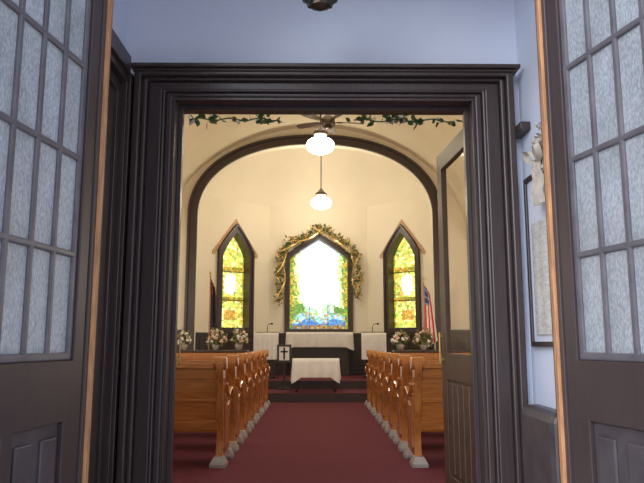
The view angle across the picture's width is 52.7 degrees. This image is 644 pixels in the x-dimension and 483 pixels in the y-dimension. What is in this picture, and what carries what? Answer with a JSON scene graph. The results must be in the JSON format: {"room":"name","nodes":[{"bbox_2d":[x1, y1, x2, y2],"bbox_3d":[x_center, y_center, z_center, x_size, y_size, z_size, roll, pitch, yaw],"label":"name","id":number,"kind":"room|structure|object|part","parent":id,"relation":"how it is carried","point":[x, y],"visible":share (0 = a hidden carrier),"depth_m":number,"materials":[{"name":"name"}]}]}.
{"room":"church","nodes":[
{"label":"church","id":0,"kind":"room"},
{"bbox_2d":[112,0,127,47],"bbox_3d":[-1.346,-0.185,3.400,0.150,3.700,1.310,0,-9,-1],"label":"wall","id":1,"kind":"structure","parent":0,"point":[120,7],"depth_m":4.12,"materials":[{"name":"blue paint"}]},
{"bbox_2d":[88,88,113,482],"bbox_3d":[-1.255,0.340,3.295,0.028,2.610,0.800,0,-9,-1],"label":"door","id":2,"kind":"structure","parent":1,"relation":"in","point":[111,94],"depth_m":3.67,"materials":[{"name":"brown paint"}]},
{"bbox_2d":[94,28,133,482],"bbox_3d":[-1.226,0.215,3.370,0.090,2.900,1.249,0,-9,-1],"label":"trim","id":3,"kind":"structure","parent":1,"relation":"attached to","point":[121,81],"depth_m":3.83,"materials":[{"name":"brown wood"}]},
{"bbox_2d":[196,196,269,332],"bbox_3d":[-2.192,1.111,15.898,2.093,4.260,0.200,7,-11,-40],"label":"wall","id":4,"kind":"structure","parent":0,"point":[216,215],"depth_m":15.96,"materials":[{"name":"beige paint"}]},
{"bbox_2d":[196,332,253,351],"bbox_3d":[-2.103,2.697,15.550,2.074,1.020,0.070,7,-11,-40],"label":"trim","id":5,"kind":"structure","parent":4,"relation":"attached to","point":[201,338],"depth_m":15.41,"materials":[{"name":"brown wood"}]},
{"bbox_2d":[212,219,257,332],"bbox_3d":[-2.163,0.825,15.908,1.320,2.790,0.311,7,-11,-40],"label":"window","id":6,"kind":"structure","parent":4,"relation":"in","point":[236,256],"depth_m":16.01,"materials":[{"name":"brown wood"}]},
{"bbox_3d":[-2.262,0.956,16.005,0.830,2.380,0.006,7,-11,-40],"label":"stained glass","id":7,"kind":"part","parent":6,"relation":"part of","materials":[{"name":"yellow glass"}]},
{"bbox_2d":[172,402,444,482],"bbox_3d":[-0.097,2.793,10.193,9.400,0.120,13.000,0,-9,-1],"label":"floor","id":8,"kind":"structure","parent":0,"point":[292,442],"depth_m":6.82,"materials":[{"name":"red carpet"}]},
{"bbox_2d":[174,357,233,467],"bbox_3d":[-2.605,1.631,6.344,3.430,1.007,0.655,0,-9,-1],"label":"pew","id":9,"kind":"object","parent":8,"relation":"on","point":[203,396],"visible":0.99,"depth_m":6.15,"materials":[{"name":"brown wood"}]},
{"bbox_3d":[-2.603,1.478,6.153,3.230,0.650,0.149,0,-9,-1],"label":"backrest","id":10,"kind":"part","parent":9,"relation":"part of","materials":[{"name":"brown wood"}]},
{"bbox_3d":[-0.966,1.480,6.472,0.126,0.185,0.459,0,-9,-1],"label":"armrest","id":11,"kind":"part","parent":9,"relation":"part of","materials":[{"name":"brown wood"}]},
{"bbox_2d":[176,355,243,451],"bbox_3d":[-2.614,1.768,7.234,3.430,1.007,0.655,0,-9,-1],"label":"pew","id":12,"kind":"object","parent":8,"relation":"on","point":[235,439],"visible":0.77,"depth_m":7.03,"materials":[{"name":"brown wood"}]},
{"bbox_3d":[-2.612,1.615,7.042,3.230,0.650,0.149,0,-9,-1],"label":"backrest","id":13,"kind":"part","parent":12,"relation":"part of","materials":[{"name":"brown wood"}]},
{"bbox_3d":[-0.975,1.617,7.362,0.126,0.185,0.459,0,-9,-1],"label":"armrest","id":14,"kind":"part","parent":12,"relation":"part of","materials":[{"name":"brown wood"}]},
{"bbox_2d":[176,353,250,438],"bbox_3d":[-2.622,1.904,8.123,3.430,1.007,0.655,0,-9,-1],"label":"pew","id":15,"kind":"object","parent":8,"relation":"on","point":[245,428],"visible":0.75,"depth_m":7.92,"materials":[{"name":"brown wood"}]},
{"bbox_3d":[-2.620,1.752,7.932,3.230,0.650,0.149,0,-9,-1],"label":"backrest","id":16,"kind":"part","parent":15,"relation":"part of","materials":[{"name":"brown wood"}]},
{"bbox_3d":[-0.983,1.754,8.251,0.126,0.185,0.459,0,-9,-1],"label":"armrest","id":17,"kind":"part","parent":15,"relation":"part of","materials":[{"name":"brown wood"}]},
{"bbox_2d":[176,352,257,428],"bbox_3d":[-2.630,2.041,9.013,3.430,1.007,0.655,0,-9,-1],"label":"pew","id":18,"kind":"object","parent":8,"relation":"on","point":[252,420],"visible":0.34,"depth_m":8.81,"materials":[{"name":"brown wood"}]},
{"bbox_3d":[-2.628,1.889,8.821,3.230,0.650,0.149,0,-9,-1],"label":"backrest","id":19,"kind":"part","parent":18,"relation":"part of","materials":[{"name":"brown wood"}]},
{"bbox_3d":[-0.991,1.891,9.141,0.126,0.185,0.459,0,-9,-1],"label":"armrest","id":20,"kind":"part","parent":18,"relation":"part of","materials":[{"name":"brown wood"}]},
{"bbox_2d":[176,351,262,420],"bbox_3d":[-2.639,2.178,9.902,3.430,1.007,0.655,0,-9,-1],"label":"pew","id":21,"kind":"object","parent":8,"relation":"on","point":[258,413],"visible":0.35,"depth_m":9.70,"materials":[{"name":"brown wood"}]},
{"bbox_3d":[-2.637,2.026,9.711,3.230,0.650,0.149,0,-9,-1],"label":"backrest","id":22,"kind":"part","parent":21,"relation":"part of","materials":[{"name":"brown wood"}]},
{"bbox_3d":[-1.000,2.027,10.030,0.126,0.185,0.459,0,-9,-1],"label":"armrest","id":23,"kind":"part","parent":21,"relation":"part of","materials":[{"name":"brown wood"}]},
{"bbox_2d":[176,350,266,413],"bbox_3d":[-2.647,2.315,10.792,3.430,1.007,0.655,0,-9,-1],"label":"pew","id":24,"kind":"object","parent":8,"relation":"on","point":[263,408],"visible":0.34,"depth_m":10.59,"materials":[{"name":"brown wood"}]},
{"bbox_3d":[-2.645,2.163,10.600,3.230,0.650,0.149,0,-9,-1],"label":"backrest","id":25,"kind":"part","parent":24,"relation":"part of","materials":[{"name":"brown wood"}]},
{"bbox_2d":[177,350,270,407],"bbox_3d":[-2.655,2.452,11.681,3.430,1.007,0.655,0,-9,-1],"label":"pew","id":26,"kind":"object","parent":8,"relation":"on","point":[267,403],"visible":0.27,"depth_m":11.47,"materials":[{"name":"brown wood"}]},
{"bbox_3d":[-2.653,2.300,11.490,3.230,0.650,0.149,0,-9,-1],"label":"backrest","id":27,"kind":"part","parent":26,"relation":"part of","materials":[{"name":"brown wood"}]},
{"bbox_2d":[373,351,441,420],"bbox_3d":[2.511,2.186,9.949,3.430,1.007,0.655,0,-9,-1],"label":"pew","id":28,"kind":"object","parent":8,"relation":"on","point":[380,364],"visible":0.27,"depth_m":9.72,"materials":[{"name":"brown wood"}]},
{"bbox_3d":[0.870,2.030,10.047,0.126,0.185,0.459,0,-9,-1],"label":"armrest","id":29,"kind":"part","parent":28,"relation":"part of","materials":[{"name":"brown wood"}]},
{"bbox_3d":[2.513,2.033,9.758,3.230,0.650,0.149,0,-9,-1],"label":"backrest","id":30,"kind":"part","parent":28,"relation":"part of","materials":[{"name":"brown wood"}]},
{"bbox_2d":[378,352,441,428],"bbox_3d":[2.519,2.049,9.060,3.430,1.007,0.655,0,-9,-1],"label":"pew","id":31,"kind":"object","parent":8,"relation":"on","point":[383,419],"visible":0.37,"depth_m":8.83,"materials":[{"name":"brown wood"}]},
{"bbox_3d":[0.879,1.893,9.158,0.126,0.185,0.459,0,-9,-1],"label":"armrest","id":32,"kind":"part","parent":31,"relation":"part of","materials":[{"name":"brown wood"}]},
{"bbox_3d":[2.521,1.896,8.868,3.230,0.650,0.149,0,-9,-1],"label":"backrest","id":33,"kind":"part","parent":31,"relation":"part of","materials":[{"name":"brown wood"}]},
{"bbox_2d":[385,353,438,438],"bbox_3d":[2.528,1.912,8.170,3.430,1.007,0.655,0,-9,-1],"label":"pew","id":34,"kind":"object","parent":8,"relation":"on","point":[391,428],"visible":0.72,"depth_m":7.94,"materials":[{"name":"brown wood"}]},
{"bbox_3d":[0.887,1.756,8.268,0.126,0.185,0.459,0,-9,-1],"label":"armrest","id":35,"kind":"part","parent":34,"relation":"part of","materials":[{"name":"brown wood"}]},
{"bbox_3d":[2.530,1.759,7.979,3.230,0.650,0.149,0,-9,-1],"label":"backrest","id":36,"kind":"part","parent":34,"relation":"part of","materials":[{"name":"brown wood"}]},
{"bbox_2d":[393,355,441,450],"bbox_3d":[2.536,1.775,7.281,3.430,1.007,0.655,0,-9,-1],"label":"pew","id":37,"kind":"object","parent":8,"relation":"on","point":[401,438],"visible":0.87,"depth_m":7.05,"materials":[{"name":"brown wood"}]},
{"bbox_3d":[0.895,1.619,7.379,0.126,0.185,0.459,0,-9,-1],"label":"armrest","id":38,"kind":"part","parent":37,"relation":"part of","materials":[{"name":"brown wood"}]},
{"bbox_3d":[2.538,1.622,7.089,3.230,0.650,0.149,0,-9,-1],"label":"backrest","id":39,"kind":"part","parent":37,"relation":"part of","materials":[{"name":"brown wood"}]},
{"bbox_2d":[364,350,470,407],"bbox_3d":[2.494,2.459,11.728,3.430,1.007,0.655,0,-9,-1],"label":"pew","id":40,"kind":"object","parent":8,"relation":"on","point":[367,403],"visible":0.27,"depth_m":11.50,"materials":[{"name":"brown wood"}]},
{"bbox_3d":[2.496,2.307,11.537,3.230,0.650,0.149,0,-9,-1],"label":"backrest","id":41,"kind":"part","parent":40,"relation":"part of","materials":[{"name":"brown wood"}]},
{"bbox_2d":[368,350,470,413],"bbox_3d":[2.503,2.322,10.839,3.430,1.007,0.655,0,-9,-1],"label":"pew","id":42,"kind":"object","parent":8,"relation":"on","point":[371,408],"visible":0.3,"depth_m":10.62,"materials":[{"name":"brown wood"}]},
{"bbox_3d":[2.505,2.170,10.647,3.230,0.650,0.149,0,-9,-1],"label":"backrest","id":43,"kind":"part","parent":42,"relation":"part of","materials":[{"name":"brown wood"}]},
{"bbox_2d":[403,357,443,467],"bbox_3d":[2.544,1.638,6.391,3.430,1.007,0.655,0,-9,-1],"label":"pew","id":44,"kind":"object","parent":8,"relation":"on","point":[424,394],"visible":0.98,"depth_m":6.17,"materials":[{"name":"brown wood"}]},
{"bbox_3d":[0.904,1.482,6.489,0.126,0.185,0.459,0,-9,-1],"label":"armrest","id":45,"kind":"part","parent":44,"relation":"part of","materials":[{"name":"brown wood"}]},
{"bbox_3d":[2.546,1.485,6.200,3.230,0.650,0.149,0,-9,-1],"label":"backrest","id":46,"kind":"part","parent":44,"relation":"part of","materials":[{"name":"brown wood"}]},
{"bbox_2d":[204,147,425,206],"bbox_3d":[-0.072,-1.881,15.871,5.700,1.650,2.200,0,-9,-1],"label":"ceiling","id":47,"kind":"structure","parent":0,"point":[291,177],"depth_m":16.67,"materials":[{"name":"beige paint"}]},
{"bbox_2d":[268,389,366,392],"bbox_3d":[-0.124,3.091,13.082,6.800,0.170,1.200,0,-9,-1],"label":"step","id":48,"kind":"structure","parent":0,"point":[269,390],"depth_m":12.90,"materials":[{"name":"red carpet"}]},
{"bbox_2d":[208,271,218,349],"bbox_3d":[-2.336,1.830,13.502,0.300,2.450,0.277,-4,-10,26],"label":"flag","id":49,"kind":"object","parent":48,"relation":"on","point":[213,310],"visible":0.84,"depth_m":13.56,"materials":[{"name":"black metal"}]},
{"bbox_2d":[177,350,249,352],"bbox_3d":[-2.272,2.573,12.939,1.600,0.810,0.480,0,-9,-1],"label":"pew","id":50,"kind":"object","parent":48,"relation":"on","point":[181,351],"visible":0.12,"depth_m":12.77,"materials":[{"name":"brown wood"}]},
{"bbox_2d":[177,327,191,349],"bbox_3d":[-2.745,1.925,12.925,0.310,0.467,0.289,0,-9,-1],"label":"flower arrangement","id":51,"kind":"object","parent":50,"relation":"on","point":[185,339],"visible":0.88,"depth_m":12.89,"materials":[{"name":"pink plant"}]},
{"bbox_2d":[205,327,229,349],"bbox_3d":[-2.088,1.942,13.007,0.494,0.458,0.388,3,-9,-20],"label":"flower arrangement","id":52,"kind":"object","parent":50,"relation":"on","point":[221,339],"visible":1,"depth_m":12.91,"materials":[{"name":"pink plant"}]},
{"bbox_2d":[230,325,248,349],"bbox_3d":[-1.658,1.924,13.018,0.349,0.498,0.410,3,-9,-20],"label":"flower arrangement","id":53,"kind":"object","parent":50,"relation":"on","point":[240,337],"visible":0.99,"depth_m":12.92,"materials":[{"name":"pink plant"}]},
{"bbox_2d":[277,344,290,389],"bbox_3d":[-0.787,2.606,13.514,0.300,0.920,0.180,0,-9,-1],"label":"plaque","id":54,"kind":"object","parent":48,"relation":"on","point":[283,350],"visible":1,"depth_m":13.53,"materials":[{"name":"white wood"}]},
{"bbox_3d":[-0.787,2.332,13.542,0.220,0.290,0.008,0,-9,-1],"label":"panel","id":55,"kind":"part","parent":54,"relation":"part of","materials":[{"name":"white fabric"}]},
{"bbox_3d":[-0.787,2.332,13.541,0.300,0.370,0.030,0,-9,-1],"label":"frame","id":56,"kind":"part","parent":54,"relation":"part of","materials":[{"name":"brown wood"}]},
{"bbox_2d":[295,379,336,391],"bbox_3d":[-0.123,2.678,13.044,0.880,0.635,0.460,0,-9,-1],"label":"table","id":57,"kind":"object","parent":48,"relation":"on","point":[297,381],"visible":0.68,"depth_m":12.82,"materials":[{"name":"brown wood"}]},
{"bbox_3d":[-0.501,2.667,12.860,0.064,0.600,0.064,0,-9,-1],"label":"leg","id":58,"kind":"part","parent":57,"relation":"part of","materials":[{"name":"brown wood"}]},
{"bbox_2d":[291,358,340,383],"bbox_3d":[-0.123,2.595,13.057,1.004,0.480,0.574,0,-9,-1],"label":"table cloth","id":59,"kind":"object","parent":57,"relation":"on","point":[301,367],"visible":1,"depth_m":12.81,"materials":[{"name":"white fabric"}]},
{"bbox_2d":[392,350,465,352],"bbox_3d":[2.128,2.579,12.979,1.400,0.810,0.480,0,-9,-1],"label":"side table","id":60,"kind":"object","parent":48,"relation":"on","point":[394,351],"visible":0.25,"depth_m":12.80,"materials":[{"name":"brown wood"}]},
{"bbox_2d":[391,329,410,349],"bbox_3d":[1.573,1.963,13.026,0.406,0.422,0.371,0,-9,-1],"label":"flower arrangement","id":61,"kind":"object","parent":60,"relation":"on","point":[401,339],"visible":0.99,"depth_m":12.95,"materials":[{"name":"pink plant"}]},
{"bbox_2d":[412,327,434,349],"bbox_3d":[2.029,1.941,13.027,0.487,0.466,0.358,0,-9,-1],"label":"flower arrangement","id":62,"kind":"object","parent":60,"relation":"on","point":[417,339],"visible":0.98,"depth_m":12.98,"materials":[{"name":"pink plant"}]},
{"bbox_2d":[422,278,437,346],"bbox_3d":[2.154,1.886,13.368,0.365,2.300,0.277,-5,-10,27],"label":"flag","id":63,"kind":"object","parent":48,"relation":"on","point":[429,320],"visible":0.72,"depth_m":13.44,"materials":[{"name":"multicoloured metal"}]},
{"bbox_2d":[269,375,365,380],"bbox_3d":[-0.093,3.319,15.121,5.900,0.340,3.100,0,-9,-1],"label":"floor","id":64,"kind":"structure","parent":0,"point":[279,377],"depth_m":14.41,"materials":[{"name":"red carpet"}]},
{"bbox_2d":[256,323,278,378],"bbox_3d":[-1.236,2.436,14.528,0.520,1.225,0.420,0,-9,-1],"label":"lectern","id":65,"kind":"object","parent":64,"relation":"on","point":[271,363],"visible":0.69,"depth_m":14.34,"materials":[{"name":"brown wood"}]},
{"bbox_2d":[253,333,278,359],"bbox_3d":[-1.234,2.310,14.350,0.550,0.580,0.091,0,-9,-1],"label":"cloth","id":66,"kind":"object","parent":65,"relation":"hanging from","point":[262,341],"visible":0.83,"depth_m":14.33,"materials":[{"name":"white fabric"}]},
{"bbox_2d":[290,347,349,375],"bbox_3d":[-0.059,2.738,15.848,1.560,1.030,0.440,0,-9,-1],"label":"altar table","id":67,"kind":"object","parent":64,"relation":"on","point":[342,353],"visible":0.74,"depth_m":15.72,"materials":[{"name":"brown wood"}]},
{"bbox_2d":[285,332,353,349],"bbox_3d":[-0.059,2.440,15.894,1.673,0.440,0.524,0,-9,-1],"label":"altar cloth","id":68,"kind":"object","parent":67,"relation":"on","point":[296,339],"visible":0.91,"depth_m":15.66,"materials":[{"name":"white fabric"}]},
{"bbox_2d":[361,323,383,378],"bbox_3d":[1.144,2.439,14.550,0.520,1.225,0.420,0,-9,-1],"label":"lectern","id":69,"kind":"object","parent":64,"relation":"on","point":[365,360],"visible":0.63,"depth_m":14.57,"materials":[{"name":"brown wood"}]},
{"bbox_2d":[361,333,386,359],"bbox_3d":[1.145,2.313,14.371,0.550,0.580,0.091,0,-9,-1],"label":"cloth","id":70,"kind":"object","parent":69,"relation":"hanging from","point":[369,341],"visible":0.82,"depth_m":14.35,"materials":[{"name":"white fabric"}]},
{"bbox_2d":[269,207,367,332],"bbox_3d":[-0.084,1.221,16.608,2.500,4.260,0.200,0,-9,-1],"label":"wall","id":71,"kind":"structure","parent":0,"point":[350,222],"depth_m":16.72,"materials":[{"name":"beige paint"}]},
{"bbox_2d":[284,233,352,332],"bbox_3d":[-0.083,1.056,16.588,1.720,2.539,0.311,0,-9,-1],"label":"window","id":72,"kind":"structure","parent":71,"relation":"in","point":[318,283],"depth_m":16.67,"materials":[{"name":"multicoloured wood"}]},
{"bbox_2d":[273,224,363,305],"bbox_3d":[-0.087,0.551,16.424,2.319,2.145,0.435,0,-9,-1],"label":"garland","id":73,"kind":"object","parent":72,"relation":"attached to","point":[326,229],"visible":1,"depth_m":16.39,"materials":[{"name":"green plant"}]},
{"bbox_2d":[275,333,363,374],"bbox_3d":[-0.082,2.801,16.227,2.480,1.020,0.069,0,-9,-1],"label":"trim","id":74,"kind":"structure","parent":71,"relation":"attached to","point":[356,364],"depth_m":16.20,"materials":[{"name":"brown wood"}]},
{"bbox_2d":[177,128,469,349],"bbox_3d":[-0.131,0.176,14.289,9.400,6.300,0.300,0,-9,-1],"label":"wall","id":75,"kind":"structure","parent":0,"point":[457,236],"depth_m":14.24,"materials":[{"name":"beige paint"}]},
{"bbox_2d":[184,134,441,349],"bbox_3d":[-0.149,0.443,14.050,5.560,5.700,0.090,0,-9,-1],"label":"trim","id":76,"kind":"structure","parent":75,"relation":"attached to","point":[217,166],"depth_m":14.28,"materials":[{"name":"brown wood"}]},
{"bbox_2d":[268,381,366,401],"bbox_3d":[-0.123,3.001,13.037,6.800,0.335,1.114,0,-9,-1],"label":"trim","id":77,"kind":"structure","parent":75,"relation":"attached to","point":[273,397],"depth_m":12.49,"materials":[{"name":"brown wood"}]},
{"bbox_2d":[177,330,470,352],"bbox_3d":[-0.129,2.568,13.728,9.200,1.400,0.079,0,-9,-1],"label":"trim","id":78,"kind":"structure","parent":75,"relation":"attached to","point":[460,339],"depth_m":13.81,"materials":[{"name":"brown wood"}]},
{"bbox_2d":[182,114,465,226],"bbox_3d":[-0.085,-2.010,9.556,9.500,2.580,9.760,0,-9,-1],"label":"ceiling","id":79,"kind":"structure","parent":0,"point":[427,141],"depth_m":13.61,"materials":[{"name":"beige paint"}]},
{"bbox_2d":[306,115,334,154],"bbox_3d":[-0.019,-2.288,7.941,0.340,2.510,0.340,0,-9,-1],"label":"pendant lamp","id":80,"kind":"object","parent":79,"relation":"hanging from","point":[320,144],"visible":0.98,"depth_m":7.67,"materials":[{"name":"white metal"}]},
{"bbox_3d":[-0.019,-1.162,7.767,0.340,0.230,0.340,0,-9,-1],"label":"lamp shade","id":81,"kind":"part","parent":80,"relation":"part of","materials":[{"name":"white glass"}]},
{"bbox_2d":[311,115,330,209],"bbox_3d":[-0.015,-1.813,10.701,0.340,2.609,0.340,0,-9,-1],"label":"pendant lamp","id":82,"kind":"object","parent":79,"relation":"hanging from","point":[320,202],"visible":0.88,"depth_m":10.43,"materials":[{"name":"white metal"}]},
{"bbox_3d":[-0.015,-0.637,10.520,0.340,0.230,0.340,0,-9,-1],"label":"lamp shade","id":83,"kind":"part","parent":82,"relation":"part of","materials":[{"name":"white glass"}]},
{"bbox_3d":[-0.015,-1.956,10.723,0.016,2.229,0.015,0,-9,-1],"label":"rod","id":84,"kind":"part","parent":82,"relation":"part of","materials":[{"name":"brown metal"}]},
{"bbox_2d":[297,115,360,132],"bbox_3d":[0.116,-2.466,9.913,1.009,1.550,1.011,0,-9,-1],"label":"ceiling fan","id":85,"kind":"object","parent":79,"relation":"hanging from","point":[328,122],"visible":0.65,"depth_m":9.74,"materials":[{"name":"brown wood"}]},
{"bbox_3d":[-0.204,-1.779,9.938,0.395,0.032,0.120,-4,-10,27],"label":"blade","id":86,"kind":"part","parent":85,"relation":"part of","materials":[{"name":"brown wood"}]},
{"bbox_3d":[-0.142,-1.838,9.556,0.120,0.032,0.395,-9,-12,44],"label":"blade","id":87,"kind":"part","parent":85,"relation":"part of","materials":[{"name":"brown wood"}]},
{"bbox_3d":[0.093,-1.812,9.791,0.210,0.220,0.210,0,-9,-1],"label":"motor","id":88,"kind":"part","parent":85,"relation":"part of","materials":[{"name":"brown metal"}]},
{"bbox_3d":[0.144,-1.752,10.114,0.120,0.032,0.395,-1,-9,9],"label":"blade","id":89,"kind":"part","parent":85,"relation":"part of","materials":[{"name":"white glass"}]},
{"bbox_3d":[0.422,-1.794,9.841,0.395,0.032,0.120,1,-9,-9],"label":"blade","id":90,"kind":"part","parent":85,"relation":"part of","materials":[{"name":"brown wood"}]},
{"bbox_2d":[126,0,533,472],"bbox_3d":[-0.038,-1.300,4.373,9.400,6.200,0.250,0,-9,-1],"label":"wall","id":91,"kind":"structure","parent":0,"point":[158,31],"depth_m":4.26,"materials":[{"name":"blue paint"}]},
{"bbox_2d":[176,332,180,363],"bbox_3d":[-1.066,0.536,4.700,0.085,2.650,0.930,2,-9,-11],"label":"door","id":92,"kind":"structure","parent":91,"relation":"attached to","point":[179,335],"depth_m":5.04,"materials":[{"name":"metal"}]},
{"bbox_2d":[436,128,474,482],"bbox_3d":[0.986,0.540,4.726,0.085,2.650,0.930,1,-9,-4],"label":"door","id":93,"kind":"structure","parent":91,"relation":"attached to","point":[456,368],"depth_m":4.88,"materials":[{"name":"brown wood"}]},
{"bbox_3d":[0.933,0.831,5.073,0.040,0.240,0.030,1,-9,-4],"label":"handle","id":94,"kind":"part","parent":93,"relation":"part of","materials":[{"name":"gold metal"}]},
{"bbox_3d":[1.001,1.355,4.597,0.026,0.700,0.680,1,-9,-4],"label":"panel","id":95,"kind":"part","parent":93,"relation":"part of","materials":[{"name":"brown wood"}]},
{"bbox_2d":[367,197,433,331],"bbox_3d":[2.037,1.117,15.937,2.093,4.260,0.200,-7,-11,39],"label":"wall","id":96,"kind":"structure","parent":0,"point":[382,220],"depth_m":16.25,"materials":[{"name":"beige paint"}]},
{"bbox_2d":[380,219,425,332],"bbox_3d":[2.009,0.830,15.946,1.320,2.790,0.311,-7,-11,39],"label":"window","id":97,"kind":"structure","parent":96,"relation":"in","point":[400,255],"depth_m":16.04,"materials":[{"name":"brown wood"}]},
{"bbox_3d":[2.106,0.962,16.044,0.830,2.380,0.006,-7,-11,39],"label":"stained glass","id":98,"kind":"part","parent":97,"relation":"part of","materials":[{"name":"yellow glass"}]},
{"bbox_2d":[386,333,434,352],"bbox_3d":[1.951,2.703,15.587,2.074,1.020,0.069,-7,-11,39],"label":"trim","id":99,"kind":"structure","parent":96,"relation":"attached to","point":[389,347],"depth_m":15.54,"materials":[{"name":"brown wood"}]},
{"bbox_2d":[514,0,555,408],"bbox_3d":[1.354,-0.181,3.425,0.150,3.700,1.310,0,-9,-1],"label":"wall","id":100,"kind":"structure","parent":0,"point":[543,377],"depth_m":3.94,"materials":[{"name":"blue paint"}]},
{"bbox_2d":[187,114,283,129],"bbox_3d":[-0.596,-0.841,4.506,0.683,0.141,0.100,0,-9,-1],"label":"ivy garland","id":101,"kind":"object","parent":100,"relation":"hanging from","point":[212,119],"visible":0.94,"depth_m":4.50,"materials":[{"name":"green plant"}]},
{"bbox_2d":[115,71,528,482],"bbox_3d":[0.012,0.355,4.066,2.390,2.835,0.375,0,-9,-1],"label":"door frame","id":102,"kind":"structure","parent":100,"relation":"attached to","point":[141,376],"depth_m":4.03,"materials":[{"name":"brown wood"}]},
{"bbox_2d":[131,62,520,76],"bbox_3d":[0.022,-1.085,4.136,2.447,0.042,0.154,0,-9,-1],"label":"trim","id":103,"kind":"structure","parent":100,"relation":"attached to","point":[240,67],"depth_m":4.07,"materials":[{"name":"brown wood"}]},
{"bbox_2d":[346,115,462,130],"bbox_3d":[0.574,-0.854,4.523,0.824,0.169,0.131,0,-9,-1],"label":"ivy garland","id":104,"kind":"object","parent":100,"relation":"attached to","point":[393,118],"visible":0.94,"depth_m":4.51,"materials":[{"name":"green plant"}]},
{"bbox_2d":[516,121,530,138],"bbox_3d":[1.241,-0.695,4.064,0.063,0.050,0.199,0,-9,-1],"label":"trim","id":105,"kind":"structure","parent":100,"relation":"attached to","point":[523,127],"depth_m":3.98,"materials":[{"name":"brown wood"}]},
{"bbox_2d":[523,121,544,205],"bbox_3d":[1.199,-0.466,3.645,0.096,0.530,0.276,0,-9,-1],"label":"swag","id":106,"kind":"object","parent":100,"relation":"attached to","point":[538,196],"visible":0.77,"depth_m":3.61,"materials":[{"name":"fabric"}]},
{"bbox_2d":[523,171,552,346],"bbox_3d":[1.264,0.054,3.505,0.025,1.020,0.920,0,-9,-1],"label":"bulletin board","id":107,"kind":"object","parent":100,"relation":"attached to","point":[533,214],"visible":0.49,"depth_m":3.90,"materials":[{"name":"brown wood"}]},
{"bbox_2d":[531,217,551,334],"bbox_3d":[1.254,0.196,3.675,0.006,0.650,0.360,0,-9,-1],"label":"poster","id":108,"kind":"object","parent":107,"relation":"attached to","point":[538,229],"visible":0.69,"depth_m":3.71,"materials":[{"name":"paper"}]},
{"bbox_3d":[0.004,-2.061,3.702,2.850,0.100,1.310,0,-9,-1],"label":"ceiling","id":109,"kind":"structure","parent":0,"visible":0},
{"bbox_2d":[302,0,337,11],"bbox_3d":[-0.011,-1.640,3.591,0.231,0.765,0.231,4,-9,-23],"label":"lantern","id":110,"kind":"object","parent":109,"relation":"hanging from","point":[316,5],"visible":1,"depth_m":3.52,"materials":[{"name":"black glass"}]},
{"bbox_3d":[-0.011,-1.401,3.554,0.212,0.230,0.212,4,-9,-23],"label":"lamp shade","id":111,"kind":"part","parent":110,"relation":"part of","materials":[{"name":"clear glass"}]},
{"bbox_3d":[0.004,1.698,3.078,2.550,0.120,1.400,0,-9,-1],"label":"floor","id":112,"kind":"structure","parent":0,"visible":0},
{"bbox_2d":[521,404,559,482],"bbox_3d":[1.200,1.282,3.396,0.150,0.800,0.540,0,-9,-1],"label":"wainscoting","id":113,"kind":"structure","parent":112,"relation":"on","point":[539,422],"depth_m":3.37,"materials":[{"name":"brown paint"}]},
{"bbox_3d":[-0.024,-0.734,2.789,12.000,4.600,0.090,0,-9,-1],"label":"wall","id":114,"kind":"structure","parent":0,"visible":0},
{"bbox_2d":[0,0,101,482],"bbox_3d":[-1.014,0.081,2.134,0.045,2.770,0.920,-1,-9,7],"label":"door","id":115,"kind":"structure","parent":114,"relation":"in","point":[50,49],"depth_m":2.31,"materials":[{"name":"brown paint"}]},
{"bbox_3d":[-0.986,0.963,2.183,0.024,0.660,0.310,-1,-9,7],"label":"panel","id":116,"kind":"part","parent":115,"relation":"part of","materials":[{"name":"brown paint"}]},
{"bbox_3d":[-1.014,-0.382,2.215,0.005,1.530,0.720,-1,-9,7],"label":"glass","id":117,"kind":"part","parent":115,"relation":"part of","materials":[{"name":"glass"}]},
{"bbox_2d":[76,0,113,482],"bbox_3d":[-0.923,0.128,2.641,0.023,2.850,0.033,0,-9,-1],"label":"trim","id":118,"kind":"structure","parent":114,"relation":"attached to","point":[110,2],"depth_m":2.65,"materials":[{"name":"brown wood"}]},
{"bbox_2d":[534,0,572,482],"bbox_3d":[0.975,-0.249,2.724,0.050,3.620,0.110,0,-9,-1],"label":"trim","id":119,"kind":"structure","parent":114,"relation":"attached to","point":[569,468],"depth_m":2.64,"materials":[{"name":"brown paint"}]},
{"bbox_2d":[546,0,643,482],"bbox_3d":[1.091,0.085,2.163,0.045,2.770,0.920,2,-9,-14],"label":"door","id":120,"kind":"structure","parent":114,"relation":"in","point":[596,47],"depth_m":2.39,"materials":[{"name":"brown paint"}]},
{"bbox_3d":[1.090,-0.378,2.245,0.004,1.530,0.720,2,-9,-14],"label":"glass","id":121,"kind":"part","parent":120,"relation":"part of","materials":[{"name":"glass"}]},
{"bbox_3d":[1.042,0.967,2.208,0.024,0.660,0.310,2,-9,-14],"label":"panel","id":122,"kind":"part","parent":120,"relation":"part of","materials":[{"name":"brown paint"}]}
]}

